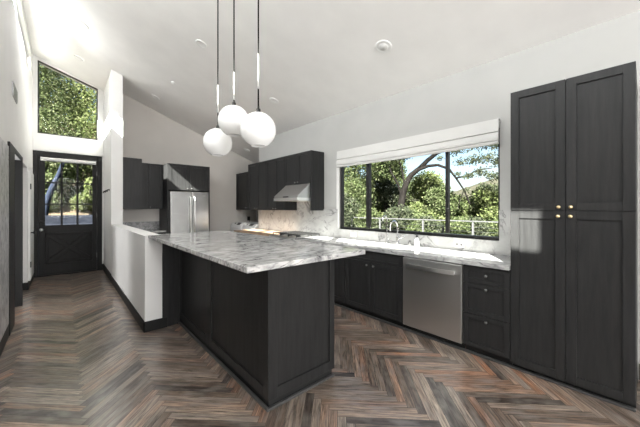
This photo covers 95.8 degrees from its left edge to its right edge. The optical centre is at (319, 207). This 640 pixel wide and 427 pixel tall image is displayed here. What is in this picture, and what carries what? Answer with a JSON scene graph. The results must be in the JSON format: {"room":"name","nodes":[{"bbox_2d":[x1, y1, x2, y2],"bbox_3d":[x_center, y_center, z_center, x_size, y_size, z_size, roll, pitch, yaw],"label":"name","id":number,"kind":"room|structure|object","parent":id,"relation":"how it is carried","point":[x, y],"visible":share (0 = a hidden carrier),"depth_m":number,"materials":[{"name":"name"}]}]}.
{"room":"kitchen","nodes":[
{"label":"kitchen","id":0,"kind":"room"},
{"bbox_2d":[0,0,32,282],"bbox_3d":[-1.336,-0.865,-0.318,1.500,4.570,15.300,0,0,-42],"label":"wall","id":1,"kind":"structure","parent":0,"point":[16,120],"depth_m":4.00,"materials":[{"name":"white paint"}]},
{"bbox_2d":[0,137,8,340],"bbox_3d":[-2.758,0.300,2.418,0.012,1.960,2.080,0,0,-42],"label":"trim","id":2,"kind":"structure","parent":1,"relation":"attached to","point":[4,148],"depth_m":2.96,"materials":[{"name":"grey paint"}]},
{"bbox_2d":[0,324,8,355],"bbox_3d":[0.432,1.350,-1.168,0.014,0.140,11.680,0,0,-42],"label":"baseboard","id":3,"kind":"structure","parent":1,"relation":"attached to","point":[4,339],"depth_m":2.95,"materials":[{"name":"black wood"}]},
{"bbox_2d":[7,141,22,335],"bbox_3d":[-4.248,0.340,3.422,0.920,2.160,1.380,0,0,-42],"label":"trim","id":4,"kind":"structure","parent":1,"relation":"attached to","point":[15,166],"depth_m":4.15,"materials":[{"name":"black wood"}]},
{"bbox_2d":[12,81,17,103],"bbox_3d":[-3.853,-1.455,3.652,0.016,0.170,0.420,0,0,-42],"label":"air vent","id":5,"kind":"object","parent":1,"relation":"in","point":[14,90],"visible":1,"depth_m":3.59,"materials":[{"name":"grey metal"}]},
{"bbox_2d":[13,0,29,67],"bbox_3d":[-4.704,-2.770,4.548,0.025,0.380,2.950,0,0,-42],"label":"window","id":6,"kind":"structure","parent":1,"relation":"in","point":[16,3],"depth_m":4.63,"materials":[{"name":"white"}]},
{"bbox_2d":[23,274,33,289],"bbox_3d":[-5.532,1.355,5.388,0.214,0.130,1.194,0,0,-42],"label":"baseboard","id":7,"kind":"structure","parent":1,"relation":"attached to","point":[26,285],"depth_m":5.00,"materials":[{"name":"black wood"}]},
{"bbox_2d":[28,171,35,280],"bbox_3d":[-5.365,0.312,5.413,0.096,1.945,0.820,0,0,-42],"label":"door","id":8,"kind":"structure","parent":1,"relation":"in","point":[31,232],"depth_m":5.12,"materials":[{"name":"white"}]},
{"bbox_2d":[33,55,103,263],"bbox_3d":[-5.493,-0.892,6.357,1.560,4.625,0.200,0,0,-42],"label":"wall","id":9,"kind":"structure","parent":0,"point":[35,58],"depth_m":6.46,"materials":[{"name":"white paint"}]},
{"bbox_2d":[33,150,101,276],"bbox_3d":[-5.465,0.120,6.303,1.134,2.600,0.177,0,0,-42],"label":"door","id":10,"kind":"structure","parent":9,"relation":"in","point":[58,249],"depth_m":6.27,"materials":[{"name":"black paint"}]},
{"bbox_2d":[38,60,97,139],"bbox_3d":[-5.463,-2.297,6.296,0.985,1.505,0.050,0,0,-42],"label":"window","id":11,"kind":"structure","parent":9,"relation":"in","point":[96,89],"depth_m":6.32,"materials":[{"name":"black"}]},
{"bbox_2d":[40,157,95,164],"bbox_3d":[-5.424,-1.015,6.257,0.900,0.080,0.100,0,0,-42],"label":"roller shade","id":12,"kind":"object","parent":9,"relation":"attached to","point":[41,158],"visible":1,"depth_m":6.21,"materials":[{"name":"white fabric"}]},
{"bbox_2d":[33,133,103,155],"bbox_3d":[-5.416,-1.360,6.271,1.160,0.340,0.030,0,0,-42],"label":"trim","id":13,"kind":"structure","parent":9,"relation":"attached to","point":[43,142],"depth_m":6.23,"materials":[{"name":"white paint"}]},
{"bbox_2d":[104,69,161,321],"bbox_3d":[-3.426,-0.649,5.049,0.190,4.139,4.500,0,0,-42],"label":"wall","id":14,"kind":"structure","parent":0,"point":[136,259],"depth_m":4.97,"materials":[{"name":"white paint"}]},
{"bbox_2d":[123,157,141,208],"bbox_3d":[-4.110,-0.497,6.210,0.328,1.035,0.933,0,0,-42],"label":"upper cabinet","id":15,"kind":"object","parent":14,"relation":"attached to","point":[132,167],"visible":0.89,"depth_m":5.86,"materials":[{"name":"grey wood"}]},
{"bbox_2d":[103,264,166,332],"bbox_3d":[-3.408,1.350,5.047,0.244,0.140,4.500,0,0,-42],"label":"baseboard","id":16,"kind":"structure","parent":14,"relation":"attached to","point":[147,326],"depth_m":3.56,"materials":[{"name":"black wood"}]},
{"bbox_2d":[123,94,255,230],"bbox_3d":[-3.311,-0.614,7.681,3.480,4.068,0.200,0,0,-42],"label":"wall","id":17,"kind":"structure","parent":0,"point":[150,136],"depth_m":7.29,"materials":[{"name":"grey paint"}]},
{"bbox_2d":[123,221,158,229],"bbox_3d":[-4.218,0.413,6.729,0.856,0.186,0.018,0,0,-42],"label":"backsplash","id":18,"kind":"structure","parent":17,"relation":"attached to","point":[149,224],"depth_m":6.80,"materials":[{"name":"grey stone"}]},
{"bbox_2d":[142,163,162,208],"bbox_3d":[-3.976,-0.497,6.707,0.523,1.035,0.368,0,0,-42],"label":"upper cabinet","id":19,"kind":"object","parent":17,"relation":"attached to","point":[152,174],"visible":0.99,"depth_m":6.63,"materials":[{"name":"grey wood"}]},
{"bbox_2d":[0,270,639,426],"bbox_3d":[0.787,1.520,1.576,5.710,0.200,15.859,0,0,-42],"label":"floor","id":20,"kind":"structure","parent":0,"point":[74,354],"depth_m":2.35,"materials":[{"name":"brown wood"}]},
{"bbox_2d":[159,163,209,232],"bbox_3d":[-3.298,0.205,7.056,0.950,2.430,0.748,0,0,-42],"label":"surround","id":21,"kind":"object","parent":20,"relation":"on","point":[176,177],"visible":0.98,"depth_m":6.74,"materials":[{"name":"grey wood"}]},
{"bbox_2d":[169,191,208,232],"bbox_3d":[-3.253,0.505,6.999,0.870,1.770,0.817,0,0,-42],"label":"refrigerator","id":22,"kind":"object","parent":20,"relation":"on","point":[188,211],"visible":0.39,"depth_m":6.70,"materials":[{"name":"silver metal"}]},
{"bbox_2d":[162,243,333,411],"bbox_3d":[-0.881,0.886,2.961,0.851,1.068,2.123,0,0,-42],"label":"kitchen island","id":23,"kind":"object","parent":20,"relation":"on","point":[271,331],"visible":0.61,"depth_m":2.33,"materials":[{"name":"grey wood"}]},
{"bbox_2d":[148,230,364,273],"bbox_3d":[-0.860,0.333,2.805,0.982,0.035,2.525,0,0,-42],"label":"island countertop","id":24,"kind":"structure","parent":23,"relation":"on","point":[247,253],"depth_m":2.18,"materials":[{"name":"white marble with grey veining"}]},
{"bbox_2d":[269,231,321,239],"bbox_3d":[-0.475,0.924,5.325,0.712,0.932,0.780,0,0,-42],"label":"gas range","id":25,"kind":"object","parent":20,"relation":"on","point":[292,235],"visible":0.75,"depth_m":5.22,"materials":[{"name":"silver metal"}]},
{"bbox_2d":[270,234,321,238],"bbox_3d":[-0.452,0.508,5.346,0.630,0.013,0.760,0,0,-42],"label":"cooktop","id":26,"kind":"object","parent":25,"relation":"in","point":[286,236],"depth_m":5.12,"materials":[{"name":"silver metal"}]},
{"bbox_2d":[334,257,347,306],"bbox_3d":[0.192,0.984,4.644,0.658,0.872,1.113,0,0,-42],"label":"base cabinet","id":27,"kind":"object","parent":20,"relation":"on","point":[339,264],"visible":0.11,"depth_m":4.11,"materials":[{"name":"grey wood"}]},
{"bbox_2d":[295,236,510,270],"bbox_3d":[0.857,0.526,3.899,0.653,0.040,3.113,0,0,-42],"label":"countertop","id":28,"kind":"structure","parent":27,"relation":"on","point":[496,261],"depth_m":3.29,"materials":[{"name":"white stone"}]},
{"bbox_2d":[382,215,388,243],"bbox_3d":[0.915,0.304,4.071,0.123,0.404,0.066,0,0,-20],"label":"filter faucet","id":29,"kind":"object","parent":28,"relation":"on","point":[384,215],"visible":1,"depth_m":4.08,"materials":[{"name":"silver metal"}]},
{"bbox_2d":[389,220,404,244],"bbox_3d":[1.032,0.335,3.872,0.209,0.342,0.141,0,0,-42],"label":"kitchen faucet","id":30,"kind":"object","parent":28,"relation":"on","point":[397,237],"visible":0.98,"depth_m":3.93,"materials":[{"name":"silver metal"}]},
{"bbox_2d":[414,234,418,246],"bbox_3d":[1.247,0.420,3.732,0.075,0.172,0.060,0,0,-42],"label":"soap bottle","id":31,"kind":"object","parent":28,"relation":"on","point":[416,240],"visible":0.99,"depth_m":3.71,"materials":[{"name":"white plastic"}]},
{"bbox_2d":[345,245,405,327],"bbox_3d":[0.871,0.984,3.879,0.658,0.872,0.918,0,0,-42],"label":"base cabinet","id":32,"kind":"object","parent":20,"relation":"on","point":[373,280],"visible":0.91,"depth_m":3.63,"materials":[{"name":"grey wood"}]},
{"bbox_2d":[403,256,464,347],"bbox_3d":[1.381,0.986,3.265,0.677,0.868,0.660,0,0,-42],"label":"dishwasher","id":33,"kind":"object","parent":20,"relation":"on","point":[432,289],"visible":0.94,"depth_m":3.05,"materials":[{"name":"silver metal"}]},
{"bbox_2d":[334,303,635,411],"bbox_3d":[0.919,1.409,3.453,0.033,0.022,3.860,0,0,-42],"label":"trim","id":34,"kind":"structure","parent":20,"relation":"on","point":[565,385],"depth_m":2.55,"materials":[{"name":"grey wood"}]},
{"bbox_2d":[463,264,512,364],"bbox_3d":[1.758,0.984,2.883,0.658,0.872,0.396,0,0,-42],"label":"base cabinet","id":35,"kind":"object","parent":20,"relation":"on","point":[486,291],"visible":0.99,"depth_m":2.68,"materials":[{"name":"grey wood"}]},
{"bbox_2d":[511,61,637,407],"bbox_3d":[2.139,0.206,2.454,0.658,2.427,0.742,0,0,-42],"label":"pantry cabinet","id":36,"kind":"object","parent":20,"relation":"on","point":[574,140],"visible":1,"depth_m":2.21,"materials":[{"name":"grey wood"}]},
{"bbox_3d":[-4.008,0.983,6.491,0.853,0.874,0.648,0,0,-42],"label":"base cabinet","id":37,"kind":"object","parent":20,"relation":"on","visible":0},
{"bbox_2d":[145,229,165,232],"bbox_3d":[-4.007,0.525,6.492,0.856,0.038,0.648,0,0,-42],"label":"countertop","id":38,"kind":"structure","parent":37,"relation":"on","point":[149,230],"depth_m":6.50,"materials":[{"name":"white stone"}]},
{"bbox_3d":[-1.206,0.984,6.215,0.658,0.872,1.508,0,0,-42],"label":"base cabinet","id":39,"kind":"object","parent":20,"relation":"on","visible":0},
{"bbox_2d":[234,229,282,235],"bbox_3d":[-1.210,0.526,6.224,0.653,0.040,1.530,0,0,-42],"label":"countertop","id":40,"kind":"structure","parent":39,"relation":"on","point":[262,232],"depth_m":6.22,"materials":[{"name":"white stone"}]},
{"bbox_2d":[231,222,257,231],"bbox_3d":[-2.069,0.890,8.090,0.740,0.980,0.670,0,0,-42],"label":"washing machine","id":41,"kind":"object","parent":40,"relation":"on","point":[235,225],"visible":0.11,"depth_m":7.95,"materials":[{"name":"white metal"}]},
{"bbox_2d":[242,223,257,229],"bbox_3d":[-1.611,0.890,7.574,0.740,0.980,0.670,0,0,-42],"label":"washing machine","id":42,"kind":"object","parent":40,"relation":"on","point":[246,226],"visible":0.14,"depth_m":7.38,"materials":[{"name":"white metal"}]},
{"bbox_2d":[22,0,639,162],"bbox_3d":[1.029,-2.332,1.785,5.230,2.146,15.700,0,0,-42],"label":"ceiling","id":43,"kind":"structure","parent":0,"point":[320,59],"depth_m":3.94,"materials":[{"name":"white paint"}]},
{"bbox_2d":[76,20,88,28],"bbox_3d":[-3.722,-2.871,4.532,0.167,0.064,0.157,0,0,43],"label":"recessed light","id":44,"kind":"object","parent":43,"relation":"in","point":[80,23],"visible":1,"depth_m":4.52,"materials":[{"name":"white plastic"}]},
{"bbox_2d":[195,39,206,48],"bbox_3d":[-1.736,-2.395,4.224,0.157,0.064,0.167,0,0,-36],"label":"recessed light","id":45,"kind":"object","parent":43,"relation":"in","point":[200,43],"visible":1,"depth_m":4.22,"materials":[{"name":"white plastic"}]},
{"bbox_2d":[203,0,231,155],"bbox_3d":[-1.094,-1.543,3.096,0.300,1.960,0.300,0,0,-42],"label":"pendant light","id":46,"kind":"object","parent":43,"relation":"hanging from","point":[216,142],"visible":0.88,"depth_m":3.01,"materials":[{"name":"white glass"}]},
{"bbox_2d":[218,0,247,136],"bbox_3d":[-0.835,-1.614,2.804,0.300,1.818,0.300,0,0,-42],"label":"pendant light","id":47,"kind":"object","parent":43,"relation":"hanging from","point":[230,118],"visible":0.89,"depth_m":2.71,"materials":[{"name":"white glass"}]},
{"bbox_2d":[240,0,275,147],"bbox_3d":[-0.528,-1.525,2.475,0.300,1.989,0.300,0,0,-42],"label":"pendant light","id":48,"kind":"object","parent":43,"relation":"hanging from","point":[257,129],"visible":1,"depth_m":2.38,"materials":[{"name":"white glass"}]},
{"bbox_2d":[270,97,278,103],"bbox_3d":[-0.818,-1.911,5.148,0.157,0.064,0.167,0,0,-36],"label":"recessed light","id":49,"kind":"object","parent":43,"relation":"in","point":[273,100],"visible":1,"depth_m":5.14,"materials":[{"name":"white plastic"}]},
{"bbox_2d":[376,40,391,52],"bbox_3d":[0.752,-1.903,3.413,0.183,0.076,0.196,0,0,-37],"label":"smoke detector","id":50,"kind":"object","parent":43,"relation":"attached to","point":[383,46],"visible":1,"depth_m":3.40,"materials":[{"name":"white plastic"}]},
{"bbox_2d":[259,10,639,379],"bbox_3d":[2.950,-0.133,2.108,0.090,3.105,13.230,0,0,-42],"label":"wall","id":51,"kind":"structure","parent":0,"point":[480,93],"depth_m":3.39,"materials":[{"name":"grey paint"}]},
{"bbox_2d":[248,161,265,209],"bbox_3d":[-1.320,-0.485,6.584,0.338,1.060,0.803,0,0,-42],"label":"upper cabinet","id":52,"kind":"object","parent":51,"relation":"attached to","point":[256,171],"visible":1,"depth_m":6.46,"materials":[{"name":"grey wood"}]},
{"bbox_2d":[266,156,296,209],"bbox_3d":[-0.820,-0.485,6.022,0.338,1.060,0.688,0,0,-42],"label":"upper cabinet","id":53,"kind":"object","parent":51,"relation":"attached to","point":[275,168],"visible":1,"depth_m":5.91,"materials":[{"name":"grey wood"}]},
{"bbox_2d":[285,150,323,210],"bbox_3d":[-0.318,-0.485,5.457,0.338,1.060,0.809,0,0,-42],"label":"upper cabinet","id":54,"kind":"object","parent":51,"relation":"attached to","point":[306,167],"visible":0.99,"depth_m":5.21,"materials":[{"name":"grey wood"}]},
{"bbox_2d":[274,183,309,201],"bbox_3d":[-0.418,-0.282,5.372,0.565,0.305,0.741,0,0,-42],"label":"range hood","id":55,"kind":"object","parent":54,"relation":"attached to","point":[300,192],"visible":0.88,"depth_m":5.12,"materials":[{"name":"silver metal"}]},
{"bbox_2d":[336,167,338,228],"bbox_3d":[0.308,-0.186,5.002,0.012,1.088,0.055,0,0,-42],"label":"trim","id":56,"kind":"structure","parent":51,"relation":"attached to","point":[337,169],"depth_m":5.00,"materials":[{"name":"white wood"}]},
{"bbox_2d":[258,201,510,255],"bbox_3d":[0.322,0.163,4.981,0.018,0.686,5.443,0,0,-42],"label":"backsplash","id":57,"kind":"structure","parent":51,"relation":"attached to","point":[324,222],"depth_m":4.76,"materials":[{"name":"white stone"}]},
{"bbox_2d":[340,128,499,240],"bbox_3d":[1.176,-0.261,4.091,0.085,1.238,2.448,0,0,-42],"label":"window","id":58,"kind":"structure","parent":51,"relation":"in","point":[447,154],"depth_m":3.82,"materials":[{"name":"black metal"}]},
{"bbox_2d":[336,118,500,167],"bbox_3d":[1.120,-0.823,4.037,0.080,0.285,2.455,0,0,-42],"label":"roman shade","id":59,"kind":"object","parent":58,"relation":"attached to","point":[485,133],"visible":1,"depth_m":3.71,"materials":[{"name":"white fabric"}]},
{"bbox_2d":[347,229,497,240],"bbox_3d":[1.157,0.364,4.075,0.035,0.012,2.468,0,0,-42],"label":"trim","id":60,"kind":"structure","parent":51,"relation":"attached to","point":[347,229],"depth_m":3.64,"materials":[{"name":"white stone"}]},
{"bbox_2d":[454,241,463,247],"bbox_3d":[1.663,0.435,3.453,0.008,0.070,0.115,0,0,-42],"label":"wall outlet","id":61,"kind":"object","parent":51,"relation":"attached to","point":[456,243],"visible":1,"depth_m":3.46,"materials":[{"name":"white plastic"}]},
{"bbox_3d":[-1.604,0.018,7.988,0.920,2.804,2.010,0,0,-42],"label":"wall","id":62,"kind":"structure","parent":0,"visible":0},
{"bbox_2d":[236,172,247,209],"bbox_3d":[-1.764,-0.465,8.053,0.668,1.030,1.280,0,0,-42],"label":"upper cabinet","id":63,"kind":"object","parent":62,"relation":"attached to","point":[241,178],"visible":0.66,"depth_m":8.06,"materials":[{"name":"black wood"}]},
{"label":"outside","id":64,"kind":"structure","parent":0,"visible":0},
{"bbox_3d":[15.700,3.909,34.036,51.300,3.015,90.000,0,0,-42],"label":"ground","id":65,"kind":"structure","parent":64,"visible":0},
{"bbox_2d":[344,191,361,227],"bbox_3d":[0.854,0.995,11.501,2.149,3.561,2.396,0,0,11],"label":"shrub","id":66,"kind":"object","parent":65,"relation":"on","point":[348,214],"visible":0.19,"depth_m":11.45,"materials":[{"name":"green plant"}]},
{"bbox_2d":[344,165,379,215],"bbox_3d":[0.721,-0.969,14.323,4.142,7.913,4.128,0,0,-3],"label":"tree","id":67,"kind":"object","parent":65,"relation":"on","point":[359,190],"visible":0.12,"depth_m":13.80,"materials":[{"name":"green plant"}]},
{"bbox_2d":[344,165,388,228],"bbox_3d":[1.615,-1.181,15.972,4.726,8.259,3.319,0,0,-2],"label":"tree","id":68,"kind":"object","parent":65,"relation":"on","point":[360,168],"visible":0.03,"depth_m":15.56,"materials":[{"name":"green plant"}]},
{"bbox_2d":[352,205,387,228],"bbox_3d":[1.971,1.326,11.445,2.151,2.906,2.063,0,0,-22],"label":"shrub","id":69,"kind":"object","parent":65,"relation":"on","point":[363,214],"visible":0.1,"depth_m":11.52,"materials":[{"name":"green plant"}]},
{"bbox_2d":[353,160,405,214],"bbox_3d":[3.462,-0.710,16.803,2.951,7.479,3.772,0,0,41],"label":"tree","id":70,"kind":"object","parent":65,"relation":"on","point":[375,195],"visible":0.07,"depth_m":16.00,"materials":[{"name":"green plant"}]},
{"bbox_2d":[372,170,401,217],"bbox_3d":[3.478,0.582,14.931,1.826,5.150,2.192,0,0,-25],"label":"tree","id":71,"kind":"object","parent":65,"relation":"on","point":[386,197],"visible":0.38,"depth_m":14.73,"materials":[{"name":"green plant"}]},
{"bbox_2d":[372,204,415,230],"bbox_3d":[2.743,1.337,10.968,1.958,3.011,2.137,0,0,4],"label":"shrub","id":72,"kind":"object","parent":65,"relation":"on","point":[398,211],"visible":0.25,"depth_m":10.75,"materials":[{"name":"green plant"}]},
{"bbox_2d":[394,160,413,201],"bbox_3d":[4.651,-0.133,18.874,3.418,6.962,3.280,0,0,20],"label":"tree","id":73,"kind":"object","parent":65,"relation":"on","point":[400,181],"visible":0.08,"depth_m":18.73,"materials":[{"name":"green plant"}]},
{"bbox_2d":[405,181,425,205],"bbox_3d":[5.351,0.775,15.640,3.175,5.079,2.610,0,0,22],"label":"tree","id":74,"kind":"object","parent":65,"relation":"on","point":[409,189],"visible":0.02,"depth_m":15.75,"materials":[{"name":"green plant"}]},
{"bbox_2d":[399,209,435,232],"bbox_3d":[3.503,1.470,10.897,1.818,2.890,1.803,0,0,-28],"label":"shrub","id":75,"kind":"object","parent":65,"relation":"on","point":[410,227],"visible":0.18,"depth_m":10.70,"materials":[{"name":"green plant"}]},
{"bbox_2d":[356,144,497,216],"bbox_3d":[4.347,-0.449,12.145,6.484,7.069,2.415,0,0,20],"label":"oak tree","id":76,"kind":"object","parent":65,"relation":"on","point":[390,172],"visible":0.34,"depth_m":11.98,"materials":[{"name":"grey plant"}]},
{"bbox_2d":[415,215,444,232],"bbox_3d":[4.285,1.632,11.082,1.856,2.765,1.461,0,0,-42],"label":"shrub","id":77,"kind":"object","parent":65,"relation":"on","point":[431,223],"visible":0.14,"depth_m":10.68,"materials":[{"name":"green plant"}]},
{"bbox_2d":[405,170,455,226],"bbox_3d":[5.465,0.725,13.846,2.525,5.332,2.699,0,0,-38],"label":"tree","id":78,"kind":"object","parent":65,"relation":"on","point":[428,178],"visible":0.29,"depth_m":13.90,"materials":[{"name":"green plant"}]},
{"bbox_2d":[419,184,466,219],"bbox_3d":[5.702,1.096,13.131,2.208,4.572,2.223,0,0,-10],"label":"tree","id":79,"kind":"object","parent":65,"relation":"on","point":[437,201],"visible":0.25,"depth_m":12.68,"materials":[{"name":"green plant"}]},
{"bbox_2d":[436,193,471,226],"bbox_3d":[6.404,1.362,13.231,2.541,4.064,2.051,0,0,-9],"label":"tree","id":80,"kind":"object","parent":65,"relation":"on","point":[465,211],"visible":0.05,"depth_m":12.65,"materials":[{"name":"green plant"}]},
{"bbox_2d":[440,215,474,234],"bbox_3d":[4.776,1.645,10.604,1.933,2.794,1.585,0,0,-2],"label":"shrub","id":81,"kind":"object","parent":65,"relation":"on","point":[459,230],"visible":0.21,"depth_m":10.19,"materials":[{"name":"green plant"}]},
{"bbox_2d":[463,190,488,220],"bbox_3d":[6.847,1.245,12.652,2.575,4.168,2.699,0,0,-15],"label":"tree","id":82,"kind":"object","parent":65,"relation":"on","point":[472,212],"visible":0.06,"depth_m":12.56,"materials":[{"name":"green plant"}]},
{"bbox_2d":[464,216,491,235],"bbox_3d":[5.605,1.688,10.744,1.833,2.826,1.557,0,0,-38],"label":"shrub","id":83,"kind":"object","parent":65,"relation":"on","point":[482,231],"visible":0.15,"depth_m":10.07,"materials":[{"name":"green plant"}]},
{"bbox_2d":[468,182,497,225],"bbox_3d":[7.370,1.106,11.963,2.792,4.321,1.945,0,0,-24],"label":"tree","id":84,"kind":"object","parent":65,"relation":"on","point":[489,203],"visible":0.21,"depth_m":11.64,"materials":[{"name":"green plant"}]},
{"bbox_2d":[477,218,497,236],"bbox_3d":[6.154,1.592,10.357,1.970,3.027,1.884,0,0,38],"label":"shrub","id":85,"kind":"object","parent":65,"relation":"on","point":[493,229],"visible":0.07,"depth_m":10.16,"materials":[{"name":"green plant"}]},
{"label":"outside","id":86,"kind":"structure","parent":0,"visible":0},
{"bbox_2d":[48,123,95,214],"bbox_3d":[-16.721,-3.080,14.437,18.200,9.120,24.200,0,0,-42],"label":"hillside","id":87,"kind":"structure","parent":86,"point":[67,210],"depth_m":9.87,"materials":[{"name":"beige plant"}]},
{"bbox_2d":[45,163,64,214],"bbox_3d":[-8.118,-0.855,8.900,0.299,2.691,0.819,0,0,19],"label":"leaning trunk","id":88,"kind":"object","parent":87,"relation":"on","point":[48,196],"visible":0.39,"depth_m":8.75,"materials":[{"name":"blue plant"}]},
{"bbox_2d":[45,162,66,211],"bbox_3d":[-9.274,-0.689,9.693,1.264,1.977,1.519,0,0,-42],"label":"shrub","id":89,"kind":"object","parent":87,"relation":"on","point":[55,198],"visible":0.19,"depth_m":9.57,"materials":[{"name":"green plant"}]},
{"bbox_2d":[39,64,86,167],"bbox_3d":[-10.314,-4.841,10.149,4.359,9.370,4.343,0,0,-14],"label":"tree","id":90,"kind":"object","parent":87,"relation":"on","point":[46,119],"visible":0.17,"depth_m":10.15,"materials":[{"name":"green plant"}]},
{"bbox_2d":[45,162,86,202],"bbox_3d":[-9.199,-1.068,10.207,1.671,2.351,1.591,0,0,20],"label":"shrub","id":91,"kind":"object","parent":87,"relation":"on","point":[70,177],"visible":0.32,"depth_m":10.09,"materials":[{"name":"green plant"}]},
{"bbox_2d":[39,71,94,127],"bbox_3d":[-13.952,-7.334,16.658,6.153,8.473,4.527,0,0,-44],"label":"tree","id":92,"kind":"object","parent":87,"relation":"on","point":[51,71],"visible":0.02,"depth_m":16.25,"materials":[{"name":"green plant"}]},
{"bbox_2d":[39,64,95,135],"bbox_3d":[-11.771,-6.008,13.157,4.147,9.378,4.964,0,0,34],"label":"tree","id":93,"kind":"object","parent":87,"relation":"on","point":[54,76],"visible":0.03,"depth_m":12.98,"materials":[{"name":"green plant"}]},
{"bbox_2d":[40,65,94,134],"bbox_3d":[-13.156,-7.030,14.488,5.329,9.358,4.565,0,0,-37],"label":"tree","id":94,"kind":"object","parent":87,"relation":"on","point":[41,65],"visible":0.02,"depth_m":14.59,"materials":[{"name":"green plant"}]},
{"bbox_2d":[48,131,91,189],"bbox_3d":[-9.752,-1.614,11.282,2.110,2.644,1.705,0,0,-42],"label":"shrub","id":95,"kind":"object","parent":87,"relation":"on","point":[86,172],"visible":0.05,"depth_m":11.44,"materials":[{"name":"green plant"}]},
{"bbox_2d":[53,77,95,188],"bbox_3d":[-8.288,-3.902,11.679,3.869,8.012,4.458,0,0,-42],"label":"tree","id":96,"kind":"object","parent":87,"relation":"on","point":[82,110],"visible":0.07,"depth_m":10.89,"materials":[{"name":"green plant"}]},
{"bbox_2d":[68,177,91,211],"bbox_3d":[-8.060,-0.339,10.197,1.289,1.544,1.187,0,0,-42],"label":"shrub","id":97,"kind":"object","parent":87,"relation":"on","point":[87,199],"visible":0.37,"depth_m":9.86,"materials":[{"name":"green plant"}]},
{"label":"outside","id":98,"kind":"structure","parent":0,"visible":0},
{"bbox_2d":[354,178,497,220],"bbox_3d":[79.120,-6.293,76.405,312.175,42.425,522.901,0,0,-42],"label":"hill","id":99,"kind":"structure","parent":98,"point":[473,187],"depth_m":208.65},
{"label":"ground","id":100,"kind":"structure","parent":0,"visible":0},
{"bbox_3d":[3.360,1.640,5.665,5.250,0.200,12.000,0,0,-42],"label":"deck","id":101,"kind":"object","parent":100,"relation":"on","visible":0},
{"bbox_2d":[351,217,497,234],"bbox_3d":[5.172,0.952,7.276,0.060,1.177,11.800,0,0,-42],"label":"deck railing","id":102,"kind":"object","parent":101,"relation":"on","point":[472,231],"visible":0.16,"depth_m":9.31,"materials":[{"name":"white metal"}]},
{"bbox_3d":[-6.827,1.190,7.706,2.960,0.500,0.550,0,0,-42],"label":"stone step","id":103,"kind":"structure","parent":0,"visible":0},
{"bbox_3d":[-7.016,1.070,8.100,2.920,0.740,0.550,0,0,-42],"label":"stone step","id":104,"kind":"structure","parent":103,"relation":"on","visible":0},
{"bbox_2d":[45,223,91,224],"bbox_3d":[-7.205,0.950,8.493,2.880,0.980,0.550,0,0,-42],"label":"stone step","id":105,"kind":"structure","parent":104,"relation":"on","point":[73,223],"depth_m":8.20,"materials":[{"name":"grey stone"}]},
{"bbox_2d":[45,215,91,223],"bbox_3d":[-7.395,0.830,8.887,2.840,1.220,0.550,0,0,-42],"label":"stone step","id":106,"kind":"structure","parent":105,"relation":"on","point":[49,219],"depth_m":8.49,"materials":[{"name":"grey stone"}]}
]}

